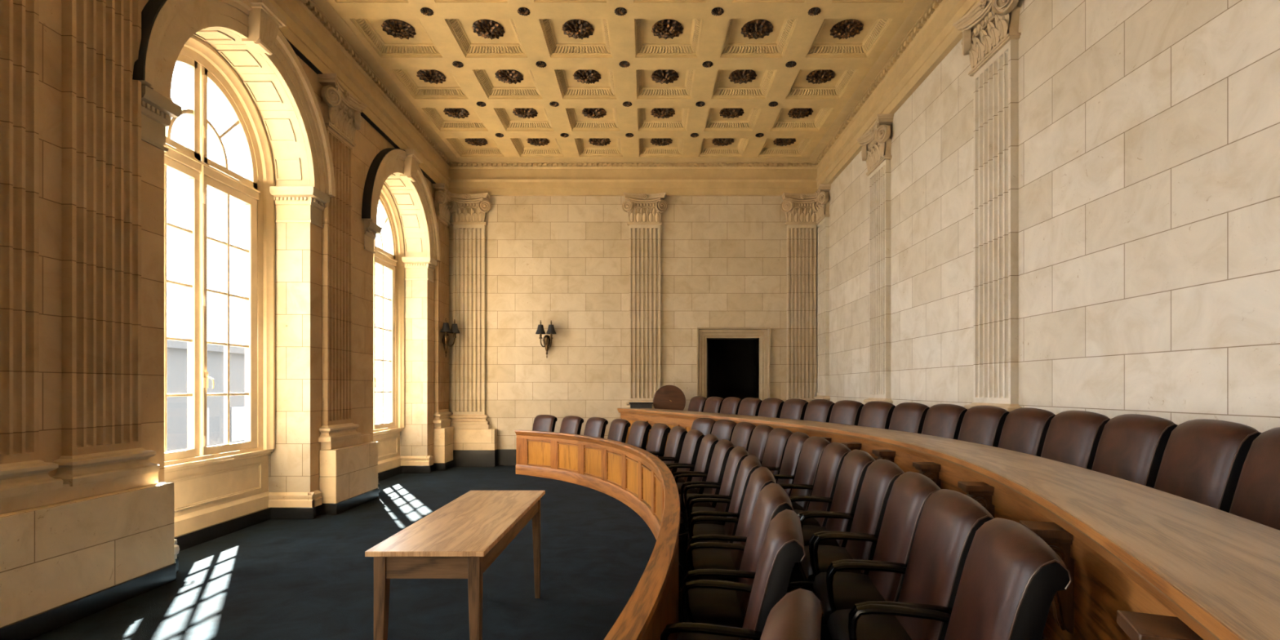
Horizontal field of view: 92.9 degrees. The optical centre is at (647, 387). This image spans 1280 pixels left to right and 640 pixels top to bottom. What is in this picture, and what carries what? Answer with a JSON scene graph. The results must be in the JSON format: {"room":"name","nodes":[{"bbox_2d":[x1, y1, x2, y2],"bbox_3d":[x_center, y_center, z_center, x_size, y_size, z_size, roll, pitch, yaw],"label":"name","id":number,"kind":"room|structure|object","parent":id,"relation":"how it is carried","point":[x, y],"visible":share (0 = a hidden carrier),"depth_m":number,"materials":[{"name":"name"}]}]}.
{"room":"council chamber","nodes":[
{"label":"council chamber","id":0,"kind":"room"},
{"bbox_2d":[39,0,435,492],"bbox_3d":[-4.175,-1.600,3.550,0.590,6.200,17.100,0,0,0],"label":"wall","id":1,"kind":"structure","parent":0,"point":[369,142],"depth_m":4.78,"materials":[{"name":"stone"}]},
{"bbox_2d":[0,0,62,498],"bbox_3d":[-3.768,-1.525,3.530,0.225,4.330,0.826,0,0,0],"label":"fluted pilaster","id":2,"kind":"object","parent":1,"relation":"attached to","point":[22,472],"visible":1,"depth_m":3.70,"materials":[{"name":"stone"}]},
{"bbox_2d":[0,471,173,627],"bbox_3d":[-3.780,0.998,3.865,0.200,0.745,1.730,0,0,0],"label":"column pedestal","id":3,"kind":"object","parent":1,"relation":"attached to","point":[65,544],"depth_m":3.94,"materials":[{"name":"stone"}]},
{"bbox_2d":[51,0,159,486],"bbox_3d":[-3.768,-1.525,4.300,0.225,4.330,0.826,0,0,0],"label":"fluted pilaster","id":4,"kind":"object","parent":1,"relation":"attached to","point":[101,100],"visible":0.99,"depth_m":4.25,"materials":[{"name":"stone"}]},
{"bbox_2d":[0,460,453,639],"bbox_3d":[-4.046,1.433,3.550,0.748,0.135,16.300,0,0,0],"label":"baseboard","id":5,"kind":"structure","parent":1,"relation":"attached to","point":[38,624],"depth_m":4.64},
{"bbox_2d":[132,0,335,539],"bbox_3d":[-4.050,-1.110,5.935,0.820,5.220,2.804,0,0,0],"label":"window","id":6,"kind":"structure","parent":1,"relation":"in","point":[282,193],"depth_m":6.44,"materials":[{"name":"stone"}]},
{"bbox_2d":[316,73,368,442],"bbox_3d":[-3.768,-1.525,7.540,0.225,4.330,0.876,0,0,0],"label":"fluted pilaster","id":7,"kind":"object","parent":1,"relation":"attached to","point":[340,110],"visible":0.99,"depth_m":7.49,"materials":[{"name":"stone"}]},
{"bbox_2d":[319,434,377,503],"bbox_3d":[-3.780,0.998,7.740,0.200,0.745,1.120,0,0,0],"label":"column pedestal","id":8,"kind":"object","parent":1,"relation":"attached to","point":[348,468],"depth_m":7.46,"materials":[{"name":"stone"}]},
{"bbox_2d":[286,39,435,183],"bbox_3d":[-3.847,-3.686,7.820,0.066,0.006,6.400,0,0,0],"label":"trim","id":9,"kind":"structure","parent":1,"relation":"attached to","point":[296,51],"depth_m":8.30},
{"bbox_2d":[361,147,440,472],"bbox_3d":[-4.050,-1.110,9.650,0.820,5.220,2.804,0,0,0],"label":"window","id":10,"kind":"structure","parent":1,"relation":"in","point":[395,181],"depth_m":10.52,"materials":[{"name":"stone"}]},
{"bbox_2d":[432,182,453,422],"bbox_3d":[-3.768,-1.525,11.360,0.225,4.330,0.876,0,0,0],"label":"fluted pilaster","id":11,"kind":"object","parent":1,"relation":"attached to","point":[442,414],"visible":0.93,"depth_m":11.23,"materials":[{"name":"stone"}]},
{"bbox_2d":[440,318,459,357],"bbox_3d":[-3.693,-0.922,11.291,0.274,0.725,0.396,0,0,32],"label":"wall lamp","id":12,"kind":"object","parent":11,"relation":"attached to","point":[446,338],"visible":1,"depth_m":11.29,"materials":[{"name":"brown metal"}]},
{"bbox_2d":[433,422,453,462],"bbox_3d":[-3.780,0.998,11.350,0.200,0.745,0.660,0,0,0],"label":"trim","id":13,"kind":"structure","parent":1,"relation":"attached to","point":[443,450],"depth_m":11.02,"materials":[{"name":"stone"}]},
{"bbox_2d":[268,0,980,195],"bbox_3d":[-0.280,-4.008,3.550,7.200,0.635,16.300,0,0,0],"label":"trim","id":14,"kind":"structure","parent":1,"relation":"attached to","point":[927,34],"depth_m":9.87,"materials":[{"name":"paint"}]},
{"bbox_2d":[30,466,688,639],"bbox_3d":[-0.640,1.600,5.350,8.720,0.200,20.700,0,0,0],"label":"floor","id":15,"kind":"structure","parent":0,"point":[271,579],"depth_m":4.73,"materials":[{"name":"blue carpet"}]},
{"bbox_2d":[364,490,545,639],"bbox_3d":[-1.010,1.120,3.570,0.540,0.760,1.640,0,0,0],"label":"side table","id":16,"kind":"object","parent":15,"relation":"on","point":[461,539],"visible":1,"depth_m":2.96,"materials":[{"name":"brown wood"}]},
{"bbox_2d":[532,414,557,431],"bbox_3d":[-1.989,0.994,10.843,0.544,1.012,0.590,0,0,34],"label":"leather armchair","id":17,"kind":"object","parent":15,"relation":"on","point":[546,423],"visible":0.25,"depth_m":10.93,"materials":[{"name":"leather"}]},
{"bbox_2d":[560,415,583,435],"bbox_3d":[-1.477,0.994,10.451,0.544,1.012,0.590,0,0,44],"label":"leather armchair","id":18,"kind":"object","parent":15,"relation":"on","point":[572,424],"visible":0.29,"depth_m":10.50,"materials":[{"name":"leather"}]},
{"bbox_2d":[583,417,608,438],"bbox_3d":[-1.027,0.994,9.987,0.590,1.012,0.544,0,0,-41],"label":"leather armchair","id":19,"kind":"object","parent":15,"relation":"on","point":[595,426],"visible":0.29,"depth_m":10.01,"materials":[{"name":"leather"}]},
{"bbox_2d":[514,430,679,639],"bbox_3d":[-0.566,1.117,5.981,1.546,0.765,9.828,0,0,-12],"label":"partition","id":20,"kind":"object","parent":15,"relation":"on","point":[630,474],"visible":1,"depth_m":6.89,"materials":[{"name":"brown wood"}]},
{"bbox_2d":[607,418,631,443],"bbox_3d":[-0.637,0.994,9.462,0.590,1.012,0.544,0,0,-31],"label":"leather armchair","id":21,"kind":"object","parent":15,"relation":"on","point":[618,430],"visible":0.26,"depth_m":9.43,"materials":[{"name":"leather"}]},
{"bbox_2d":[626,420,651,448],"bbox_3d":[-0.312,0.994,8.896,0.590,1.012,0.544,0,0,-27],"label":"leather armchair","id":22,"kind":"object","parent":15,"relation":"on","point":[639,430],"visible":0.34,"depth_m":8.84,"materials":[{"name":"leather"}]},
{"bbox_2d":[641,422,671,457],"bbox_3d":[-0.045,0.994,8.296,0.590,1.012,0.544,0,0,-20],"label":"leather armchair","id":23,"kind":"object","parent":15,"relation":"on","point":[659,433],"visible":0.38,"depth_m":8.20,"materials":[{"name":"brown leather"}]},
{"bbox_2d":[649,426,687,474],"bbox_3d":[0.163,0.994,7.670,0.590,1.012,0.544,0,0,-13],"label":"leather armchair","id":24,"kind":"object","parent":15,"relation":"on","point":[677,435],"visible":0.29,"depth_m":7.53,"materials":[{"name":"brown leather"}]},
{"bbox_2d":[659,429,704,513],"bbox_3d":[0.319,0.994,7.030,0.590,1.012,0.544,0,0,-11],"label":"leather armchair","id":25,"kind":"object","parent":15,"relation":"on","point":[693,438],"visible":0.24,"depth_m":6.88,"materials":[{"name":"brown leather"}]},
{"bbox_2d":[667,433,719,533],"bbox_3d":[0.427,0.994,6.374,0.590,1.012,0.544,0,0,-5],"label":"leather armchair","id":26,"kind":"object","parent":15,"relation":"on","point":[708,442],"visible":0.44,"depth_m":6.20,"materials":[{"name":"brown leather"}]},
{"bbox_2d":[675,439,734,542],"bbox_3d":[0.494,0.994,5.714,0.590,1.012,0.544,0,0,-4],"label":"leather armchair","id":27,"kind":"object","parent":15,"relation":"on","point":[722,448],"visible":0.41,"depth_m":5.53,"materials":[{"name":"brown leather"}]},
{"bbox_2d":[678,445,749,571],"bbox_3d":[0.526,0.994,5.048,0.590,1.012,0.544,0,0,1],"label":"leather armchair","id":28,"kind":"object","parent":15,"relation":"on","point":[737,454],"visible":0.49,"depth_m":4.87,"materials":[{"name":"brown leather"}]},
{"bbox_2d":[678,454,761,598],"bbox_3d":[0.509,0.994,4.385,0.590,1.012,0.544,0,0,5],"label":"leather armchair","id":29,"kind":"object","parent":15,"relation":"on","point":[750,463],"visible":0.45,"depth_m":4.21,"materials":[{"name":"brown leather"}]},
{"bbox_2d":[678,466,776,634],"bbox_3d":[0.467,0.994,3.718,0.590,1.012,0.544,0,0,5],"label":"leather armchair","id":30,"kind":"object","parent":15,"relation":"on","point":[700,558],"visible":0.44,"depth_m":3.55,"materials":[{"name":"brown leather"}]},
{"bbox_2d":[660,509,805,639],"bbox_3d":[0.305,0.994,2.392,0.590,1.012,0.544,0,0,12],"label":"leather armchair","id":31,"kind":"object","parent":15,"relation":"on","point":[783,546],"visible":0.94,"depth_m":2.15,"materials":[{"name":"brown leather"}]},
{"bbox_2d":[683,483,793,627],"bbox_3d":[0.400,0.994,3.054,0.590,1.012,0.544,0,0,5],"label":"leather armchair","id":32,"kind":"object","parent":15,"relation":"on","point":[725,607],"visible":0.68,"depth_m":2.86,"materials":[{"name":"brown leather"}]},
{"bbox_2d":[760,588,823,639],"bbox_3d":[0.100,0.994,1.421,0.590,1.012,0.544,0,0,17],"label":"leather armchair","id":33,"kind":"object","parent":15,"relation":"on","point":[797,615],"visible":1,"depth_m":1.33,"materials":[{"name":"brown leather"}]},
{"bbox_2d":[617,407,1279,639],"bbox_3d":[1.055,0.935,5.822,2.078,1.130,11.355,0,0,-6],"label":"curved desk","id":34,"kind":"object","parent":15,"relation":"on","point":[1144,562],"visible":0.37,"depth_m":1.78,"materials":[{"name":"brown wood"}]},
{"bbox_2d":[448,195,786,448],"bbox_3d":[-0.280,-1.600,11.850,8.000,6.200,0.300,0,0,0],"label":"wall","id":35,"kind":"structure","parent":0,"point":[564,260],"depth_m":11.70,"materials":[{"name":"stone"}]},
{"bbox_2d":[448,192,491,424],"bbox_3d":[-3.420,-1.495,11.588,0.876,4.390,0.225,0,0,0],"label":"fluted pilaster","id":36,"kind":"object","parent":35,"relation":"attached to","point":[468,210],"visible":0.99,"depth_m":11.64,"materials":[{"name":"stone"}]},
{"bbox_2d":[449,424,497,449],"bbox_3d":[-3.340,0.941,11.610,0.880,0.482,0.180,0,0,0],"label":"trim","id":37,"kind":"structure","parent":35,"relation":"attached to","point":[465,437],"depth_m":11.52,"materials":[{"name":"stone"}]},
{"bbox_2d":[453,448,515,466],"bbox_3d":[-2.215,1.341,11.600,3.330,0.318,0.200,0,0,0],"label":"baseboard","id":38,"kind":"structure","parent":35,"relation":"attached to","point":[498,457],"depth_m":11.50,"materials":[{"name":"stone"}]},
{"bbox_2d":[535,320,555,357],"bbox_3d":[-1.930,-0.922,11.569,0.396,0.725,0.274,0,0,0],"label":"wall lamp","id":39,"kind":"object","parent":35,"relation":"attached to","point":[548,340],"visible":1,"depth_m":11.52,"materials":[{"name":"brown metal"}]},
{"bbox_2d":[622,192,667,408],"bbox_3d":[-0.055,-1.625,11.588,0.876,4.130,0.225,0,0,0],"label":"fluted pilaster","id":40,"kind":"object","parent":35,"relation":"attached to","point":[645,211],"visible":0.96,"depth_m":11.64,"materials":[{"name":"stone"}]},
{"bbox_2d":[696,327,769,400],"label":"door frame","id":41,"kind":"structure","parent":35,"relation":"in","point":[703,334],"depth_m":11.65,"materials":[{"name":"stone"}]},
{"bbox_2d":[780,192,818,402],"bbox_3d":[2.950,-1.625,11.588,0.826,4.130,0.225,0,0,0],"label":"fluted pilaster","id":42,"kind":"object","parent":35,"relation":"attached to","point":[800,208],"visible":0.88,"depth_m":11.64,"materials":[{"name":"stone"}]},
{"bbox_2d":[326,0,918,157],"bbox_3d":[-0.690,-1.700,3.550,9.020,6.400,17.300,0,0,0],"label":"ceiling","id":43,"kind":"structure","parent":0,"point":[443,37],"depth_m":8.15,"materials":[{"name":"paint"}]},
{"bbox_2d":[381,19,416,39],"bbox_3d":[-3.085,-4.414,7.537,0.394,0.086,0.400,0,0,38],"label":"rosette","id":44,"kind":"object","parent":43,"relation":"attached to","point":[401,29],"visible":1,"depth_m":7.48,"materials":[{"name":"metal"}]},
{"bbox_2d":[416,69,445,84],"bbox_3d":[-3.085,-4.414,8.673,0.400,0.086,0.394,0,0,-34],"label":"rosette","id":45,"kind":"object","parent":43,"relation":"attached to","point":[432,76],"visible":0.99,"depth_m":8.62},
{"bbox_2d":[443,107,469,119],"bbox_3d":[-3.085,-4.414,9.809,0.400,0.086,0.394,0,0,-17],"label":"rosette","id":46,"kind":"object","parent":43,"relation":"attached to","point":[459,113],"visible":0.98,"depth_m":9.75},
{"bbox_2d":[465,137,487,146],"bbox_3d":[-3.085,-4.414,10.945,0.400,0.086,0.394,0,0,0],"label":"rosette","id":47,"kind":"object","parent":43,"relation":"attached to","point":[473,141],"visible":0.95,"depth_m":10.90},
{"bbox_2d":[471,19,505,39],"bbox_3d":[-1.975,-4.414,7.537,0.394,0.086,0.400,0,0,-2],"label":"rosette","id":48,"kind":"object","parent":43,"relation":"attached to","point":[488,28],"visible":1,"depth_m":7.49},
{"bbox_2d":[494,69,523,84],"bbox_3d":[-1.975,-4.414,8.673,0.394,0.086,0.400,0,0,16],"label":"rosette","id":49,"kind":"object","parent":43,"relation":"attached to","point":[508,76],"visible":1,"depth_m":8.61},
{"bbox_2d":[512,107,537,118],"bbox_3d":[-1.975,-4.414,9.809,0.394,0.086,0.400,0,0,33],"label":"rosette","id":50,"kind":"object","parent":43,"relation":"attached to","point":[524,113],"visible":0.98,"depth_m":9.76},
{"bbox_2d":[526,137,549,146],"bbox_3d":[-1.975,-4.414,10.945,0.400,0.086,0.394,0,0,-40],"label":"rosette","id":51,"kind":"object","parent":43,"relation":"attached to","point":[534,141],"visible":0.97,"depth_m":10.89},
{"bbox_2d":[561,19,594,39],"bbox_3d":[-0.865,-4.414,7.537,0.394,0.086,0.400,0,0,-42],"label":"rosette","id":52,"kind":"object","parent":43,"relation":"attached to","point":[575,28],"visible":1,"depth_m":7.48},
{"bbox_2d":[573,69,600,84],"bbox_3d":[-0.865,-4.414,8.673,0.394,0.086,0.400,0,0,-25],"label":"rosette","id":53,"kind":"object","parent":43,"relation":"attached to","point":[584,76],"visible":0.99,"depth_m":8.62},
{"bbox_2d":[582,107,606,118],"bbox_3d":[-0.865,-4.414,9.809,0.394,0.086,0.400,0,0,-7],"label":"rosette","id":54,"kind":"object","parent":43,"relation":"attached to","point":[593,113],"visible":0.98,"depth_m":9.75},
{"bbox_2d":[588,137,610,146],"bbox_3d":[-0.865,-4.414,10.945,0.394,0.086,0.400,0,0,10],"label":"rosette","id":55,"kind":"object","parent":43,"relation":"attached to","point":[594,141],"visible":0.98,"depth_m":10.89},
{"bbox_2d":[650,137,672,146],"bbox_3d":[0.245,-4.414,10.945,0.394,0.086,0.400,0,0,-30],"label":"rosette","id":56,"kind":"object","parent":43,"relation":"attached to","point":[657,141],"visible":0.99,"depth_m":10.90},
{"bbox_2d":[650,107,675,118],"bbox_3d":[0.245,-4.414,9.809,0.400,0.086,0.394,0,0,42],"label":"rosette","id":57,"kind":"object","parent":43,"relation":"attached to","point":[662,113],"visible":0.98,"depth_m":9.75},
{"bbox_2d":[650,69,679,84],"bbox_3d":[0.245,-4.414,8.673,0.400,0.086,0.394,0,0,25],"label":"rosette","id":58,"kind":"object","parent":43,"relation":"attached to","point":[662,76],"visible":1,"depth_m":8.62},
{"bbox_2d":[651,19,683,39],"bbox_3d":[0.245,-4.414,7.537,0.400,0.086,0.394,0,0,8],"label":"rosette","id":59,"kind":"object","parent":43,"relation":"attached to","point":[665,28],"visible":1,"depth_m":7.48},
{"bbox_2d":[711,137,733,146],"bbox_3d":[1.355,-4.414,10.945,0.400,0.086,0.394,0,0,20],"label":"rosette","id":60,"kind":"object","parent":43,"relation":"attached to","point":[717,141],"visible":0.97,"depth_m":10.90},
{"bbox_2d":[719,107,744,118],"bbox_3d":[1.355,-4.414,9.809,0.400,0.086,0.394,0,0,2],"label":"rosette","id":61,"kind":"object","parent":43,"relation":"attached to","point":[728,113],"visible":1,"depth_m":9.76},
{"bbox_2d":[728,69,756,84],"bbox_3d":[1.355,-4.414,8.673,0.400,0.086,0.394,0,0,-15],"label":"rosette","id":62,"kind":"object","parent":43,"relation":"attached to","point":[739,76],"visible":1,"depth_m":8.62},
{"bbox_2d":[741,19,773,39],"bbox_3d":[1.355,-4.414,7.537,0.400,0.086,0.394,0,0,-32],"label":"rosette","id":63,"kind":"object","parent":43,"relation":"attached to","point":[755,28],"visible":1,"depth_m":7.49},
{"bbox_2d":[773,137,795,146],"bbox_3d":[2.465,-4.414,10.945,0.400,0.086,0.394,0,0,-21],"label":"rosette","id":64,"kind":"object","parent":43,"relation":"attached to","point":[778,141],"visible":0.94,"depth_m":10.89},
{"bbox_2d":[787,107,813,118],"bbox_3d":[2.465,-4.414,9.809,0.400,0.086,0.394,0,0,-38],"label":"rosette","id":65,"kind":"object","parent":43,"relation":"attached to","point":[795,113],"visible":0.99,"depth_m":9.75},
{"bbox_2d":[805,69,835,84],"bbox_3d":[2.465,-4.414,8.673,0.394,0.086,0.400,0,0,35],"label":"rosette","id":66,"kind":"object","parent":43,"relation":"attached to","point":[818,76],"visible":0.99,"depth_m":8.62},
{"bbox_2d":[830,19,863,39],"bbox_3d":[2.465,-4.414,7.537,0.394,0.086,0.400,0,0,18],"label":"rosette","id":67,"kind":"object","parent":43,"relation":"attached to","point":[846,28],"visible":1,"depth_m":7.48,"materials":[{"name":"metal"}]},
{"bbox_2d":[706,339,755,399],"bbox_3d":[1.800,-0.172,13.300,3.000,2.655,3.200,0,0,0],"label":"wall","id":68,"kind":"structure","parent":0,"point":[732,362],"depth_m":14.90,"materials":[{"name":"paint"}]},
{"bbox_2d":[707,358,710,398],"bbox_3d":[1.225,0.217,14.877,0.598,1.883,0.053,0,0,0],"label":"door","id":69,"kind":"structure","parent":68,"relation":"in","point":[708,359],"depth_m":14.85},
{"bbox_2d":[786,566,832,639],"bbox_3d":[0.476,1.460,6.050,2.422,0.080,11.030,0,0,-12],"label":"step","id":70,"kind":"structure","parent":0,"point":[796,575],"depth_m":4.41,"materials":[{"name":"blue carpet"}]},
{"bbox_2d":[690,417,715,435],"bbox_3d":[0.561,0.914,8.136,0.590,1.012,0.544,0,0,-29],"label":"leather armchair","id":71,"kind":"object","parent":70,"relation":"on","point":[705,425],"visible":0.18,"depth_m":8.13,"materials":[{"name":"brown leather"}]},
{"bbox_2d":[711,419,736,441],"bbox_3d":[0.774,0.914,7.664,0.590,1.012,0.544,0,0,-23],"label":"leather armchair","id":72,"kind":"object","parent":70,"relation":"on","point":[722,428],"visible":0.24,"depth_m":7.64,"materials":[{"name":"brown leather"}]},
{"bbox_2d":[730,422,755,451],"bbox_3d":[0.934,0.914,7.165,0.590,1.012,0.544,0,0,-15],"label":"leather armchair","id":73,"kind":"object","parent":70,"relation":"on","point":[742,433],"visible":0.23,"depth_m":7.10,"materials":[{"name":"brown leather"}]},
{"bbox_2d":[747,424,773,465],"bbox_3d":[1.048,0.914,6.650,0.590,1.012,0.544,0,0,-10],"label":"leather armchair","id":74,"kind":"object","parent":70,"relation":"on","point":[760,434],"visible":0.22,"depth_m":6.57,"materials":[{"name":"brown leather"}]},
{"bbox_2d":[760,427,792,484],"bbox_3d":[1.122,0.914,6.128,0.590,1.012,0.544,0,0,-9],"label":"leather armchair","id":75,"kind":"object","parent":70,"relation":"on","point":[778,437],"visible":0.24,"depth_m":6.04,"materials":[{"name":"brown leather"}]},
{"bbox_2d":[766,431,809,496],"bbox_3d":[1.165,0.914,5.593,0.590,1.012,0.544,0,0,0],"label":"leather armchair","id":76,"kind":"object","parent":70,"relation":"on","point":[795,442],"visible":0.31,"depth_m":5.47,"materials":[{"name":"brown leather"}]},
{"bbox_2d":[773,435,830,511],"bbox_3d":[1.180,0.914,5.062,0.590,1.012,0.544,0,0,-2],"label":"leather armchair","id":77,"kind":"object","parent":70,"relation":"on","point":[812,449],"visible":0.38,"depth_m":4.96,"materials":[{"name":"brown leather"}]},
{"bbox_2d":[780,442,851,581],"bbox_3d":[1.174,0.914,4.525,0.590,1.012,0.544,0,0,3],"label":"leather armchair","id":78,"kind":"object","parent":70,"relation":"on","point":[833,454],"visible":0.41,"depth_m":4.38,"materials":[{"name":"brown leather"}]},
{"bbox_2d":[786,448,875,594],"bbox_3d":[1.148,0.914,3.988,0.590,1.012,0.544,0,0,6],"label":"leather armchair","id":79,"kind":"object","parent":70,"relation":"on","point":[855,465],"visible":0.52,"depth_m":3.87,"materials":[{"name":"brown leather"}]},
{"bbox_2d":[800,458,904,624],"bbox_3d":[1.105,0.914,3.453,0.590,1.012,0.544,0,0,8],"label":"leather armchair","id":80,"kind":"object","parent":70,"relation":"on","point":[879,478],"visible":0.48,"depth_m":3.32,"materials":[{"name":"brown leather"}]},
{"bbox_2d":[813,471,940,617],"bbox_3d":[1.044,0.914,2.920,0.590,1.012,0.544,0,0,9],"label":"leather armchair","id":81,"kind":"object","parent":70,"relation":"on","point":[909,491],"visible":0.69,"depth_m":2.81,"materials":[{"name":"brown leather"}]},
{"bbox_2d":[826,488,994,639],"bbox_3d":[0.965,0.914,2.392,0.590,1.012,0.544,0,0,8],"label":"leather armchair","id":82,"kind":"object","parent":70,"relation":"on","point":[948,522],"visible":0.75,"depth_m":2.31,"materials":[{"name":"brown leather"}]},
{"bbox_2d":[848,517,1071,639],"bbox_3d":[0.863,0.914,1.866,0.590,1.012,0.544,0,0,14],"label":"leather armchair","id":83,"kind":"object","parent":70,"relation":"on","point":[1011,578],"visible":1,"depth_m":1.70,"materials":[{"name":"brown leather"}]},
{"bbox_2d":[828,0,1279,432],"bbox_3d":[3.320,-1.500,3.550,0.001,6.000,16.300,0,0,0],"label":"wall","id":84,"kind":"structure","parent":0,"point":[1149,130],"depth_m":4.37,"materials":[{"name":"stone"}]},
{"bbox_2d":[813,183,831,400],"bbox_3d":[3.208,-1.677,11.420,0.225,4.025,0.896,0,0,0],"label":"fluted pilaster","id":85,"kind":"object","parent":84,"relation":"attached to","point":[822,194],"visible":0.85,"depth_m":11.28,"materials":[{"name":"stone"}]},
{"bbox_2d":[856,114,893,404],"bbox_3d":[3.208,-1.677,8.610,0.225,4.025,0.896,0,0,0],"label":"fluted pilaster","id":86,"kind":"object","parent":84,"relation":"attached to","point":[876,148],"visible":0.98,"depth_m":8.55,"materials":[{"name":"stone"}]},
{"bbox_2d":[952,0,1022,412],"bbox_3d":[3.208,-1.677,5.755,0.225,4.025,0.896,0,0,0],"label":"fluted pilaster","id":87,"kind":"object","parent":84,"relation":"attached to","point":[992,46],"visible":1,"depth_m":5.70,"materials":[{"name":"stone"}]},
{"bbox_3d":[1.464,1.327,3.550,3.711,0.345,16.300,0,0,0],"label":"floor","id":88,"kind":"structure","parent":0,"visible":0},
{"bbox_2d":[629,402,653,408],"bbox_3d":[-0.120,0.713,11.295,0.440,0.885,0.390,0,0,0],"label":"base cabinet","id":89,"kind":"object","parent":88,"relation":"on","point":[633,405],"visible":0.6,"depth_m":11.12,"materials":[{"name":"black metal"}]},
{"bbox_2d":[688,395,706,412],"bbox_3d":[0.675,0.649,10.449,0.590,1.012,0.544,0,0,-25],"label":"leather armchair","id":90,"kind":"object","parent":88,"relation":"on","point":[696,403],"visible":0.27,"depth_m":10.43,"materials":[{"name":"leather"}]},
{"bbox_2d":[702,396,724,413],"bbox_3d":[0.896,0.649,9.960,0.590,1.012,0.544,0,0,-24],"label":"leather armchair","id":91,"kind":"object","parent":88,"relation":"on","point":[713,404],"visible":0.23,"depth_m":9.94,"materials":[{"name":"leather"}]},
{"bbox_2d":[720,396,742,414],"bbox_3d":[1.112,0.649,9.465,0.590,1.012,0.544,0,0,-23],"label":"leather armchair","id":92,"kind":"object","parent":88,"relation":"on","point":[730,405],"visible":0.2,"depth_m":9.44,"materials":[{"name":"leather"}]},
{"bbox_2d":[737,397,762,416],"bbox_3d":[1.324,0.649,8.969,0.590,1.012,0.544,0,0,-23],"label":"leather armchair","id":93,"kind":"object","parent":88,"relation":"on","point":[748,406],"visible":0.29,"depth_m":8.94,"materials":[{"name":"brown leather"}]},
{"bbox_2d":[757,398,784,417],"bbox_3d":[1.533,0.649,8.471,0.590,1.012,0.544,0,0,-21],"label":"leather armchair","id":94,"kind":"object","parent":88,"relation":"on","point":[769,407],"visible":0.23,"depth_m":8.43,"materials":[{"name":"brown leather"}]},
{"bbox_2d":[779,398,808,420],"bbox_3d":[1.734,0.649,7.972,0.590,1.012,0.544,0,0,-20],"label":"leather armchair","id":95,"kind":"object","parent":88,"relation":"on","point":[793,408],"visible":0.22,"depth_m":7.93,"materials":[{"name":"brown leather"}]},
{"bbox_2d":[803,399,835,422],"bbox_3d":[1.923,0.649,7.471,0.590,1.012,0.544,0,0,-19],"label":"leather armchair","id":96,"kind":"object","parent":88,"relation":"on","point":[817,410],"visible":0.23,"depth_m":7.44,"materials":[{"name":"brown leather"}]},
{"bbox_2d":[828,400,863,425],"bbox_3d":[2.093,0.649,6.967,0.590,1.012,0.544,0,0,-18],"label":"leather armchair","id":97,"kind":"object","parent":88,"relation":"on","point":[843,411],"visible":0.22,"depth_m":6.93,"materials":[{"name":"brown leather"}]},
{"bbox_2d":[857,400,895,429],"bbox_3d":[2.240,0.649,6.456,0.590,1.012,0.544,0,0,-14],"label":"leather armchair","id":98,"kind":"object","parent":88,"relation":"on","point":[875,414],"visible":0.25,"depth_m":6.40,"materials":[{"name":"brown leather"}]},
{"bbox_2d":[888,402,929,433],"bbox_3d":[2.359,0.649,5.940,0.590,1.012,0.544,0,0,-11],"label":"leather armchair","id":99,"kind":"object","parent":88,"relation":"on","point":[909,417],"visible":0.22,"depth_m":5.87,"materials":[{"name":"brown leather"}]},
{"bbox_2d":[920,404,967,439],"bbox_3d":[2.445,0.649,5.419,0.590,1.012,0.544,0,0,-8],"label":"leather armchair","id":100,"kind":"object","parent":88,"relation":"on","point":[943,420],"visible":0.2,"depth_m":5.34,"materials":[{"name":"brown leather"}]},
{"bbox_2d":[957,405,1009,447],"bbox_3d":[2.495,0.649,4.894,0.590,1.012,0.544,0,0,-3],"label":"leather armchair","id":101,"kind":"object","parent":88,"relation":"on","point":[980,424],"visible":0.21,"depth_m":4.80,"materials":[{"name":"brown leather"}]},
{"bbox_2d":[997,407,1055,457],"bbox_3d":[2.507,0.649,4.367,0.590,1.012,0.544,0,0,1],"label":"leather armchair","id":102,"kind":"object","parent":88,"relation":"on","point":[1024,429],"visible":0.28,"depth_m":4.26,"materials":[{"name":"brown leather"}]},
{"bbox_2d":[1040,410,1110,470],"bbox_3d":[2.481,0.649,3.842,0.590,1.012,0.544,0,0,4],"label":"leather armchair","id":103,"kind":"object","parent":88,"relation":"on","point":[1073,437],"visible":0.27,"depth_m":3.73,"materials":[{"name":"brown leather"}]},
{"bbox_2d":[1091,413,1177,488],"bbox_3d":[2.418,0.649,3.318,0.590,1.012,0.544,0,0,8],"label":"leather armchair","id":104,"kind":"object","parent":88,"relation":"on","point":[1131,447],"visible":0.22,"depth_m":3.18,"materials":[{"name":"brown leather"}]},
{"bbox_2d":[1153,418,1262,512],"bbox_3d":[2.320,0.649,2.798,0.590,1.012,0.544,0,0,13],"label":"leather armchair","id":105,"kind":"object","parent":88,"relation":"on","point":[1202,461],"visible":0.25,"depth_m":2.65,"materials":[{"name":"brown leather"}]},
{"bbox_2d":[1226,426,1279,530],"bbox_3d":[2.191,0.649,2.285,0.590,1.012,0.544,0,0,16],"label":"leather armchair","id":106,"kind":"object","parent":88,"relation":"on","point":[1256,497],"visible":0.25,"depth_m":2.31,"materials":[{"name":"brown leather"}]},
{"bbox_3d":[0.420,0.855,11.250,0.560,0.600,0.320,0,0,0],"label":"stand","id":107,"kind":"object","parent":88,"relation":"on","visible":0},
{"bbox_2d":[653,385,685,410],"bbox_3d":[0.400,0.250,11.207,0.604,0.604,0.085,0,0,0],"label":"round board","id":108,"kind":"object","parent":107,"relation":"on","point":[667,397],"visible":0.77,"depth_m":11.19,"materials":[{"name":"brown wood"}]},
{"label":"outside","id":109,"kind":"structure","parent":0,"visible":0},
{"bbox_3d":[-32.525,7.600,10.000,54.950,0.200,100.000,0,0,0],"label":"ground","id":110,"kind":"structure","parent":109,"visible":0},
{"bbox_2d":[167,339,244,451],"bbox_3d":[-25.900,2.550,36.000,4.400,9.900,28.200,0,0,0],"label":"building","id":111,"kind":"structure","parent":110,"relation":"on","point":[177,351],"depth_m":33.48,"materials":[{"name":"white concrete"}]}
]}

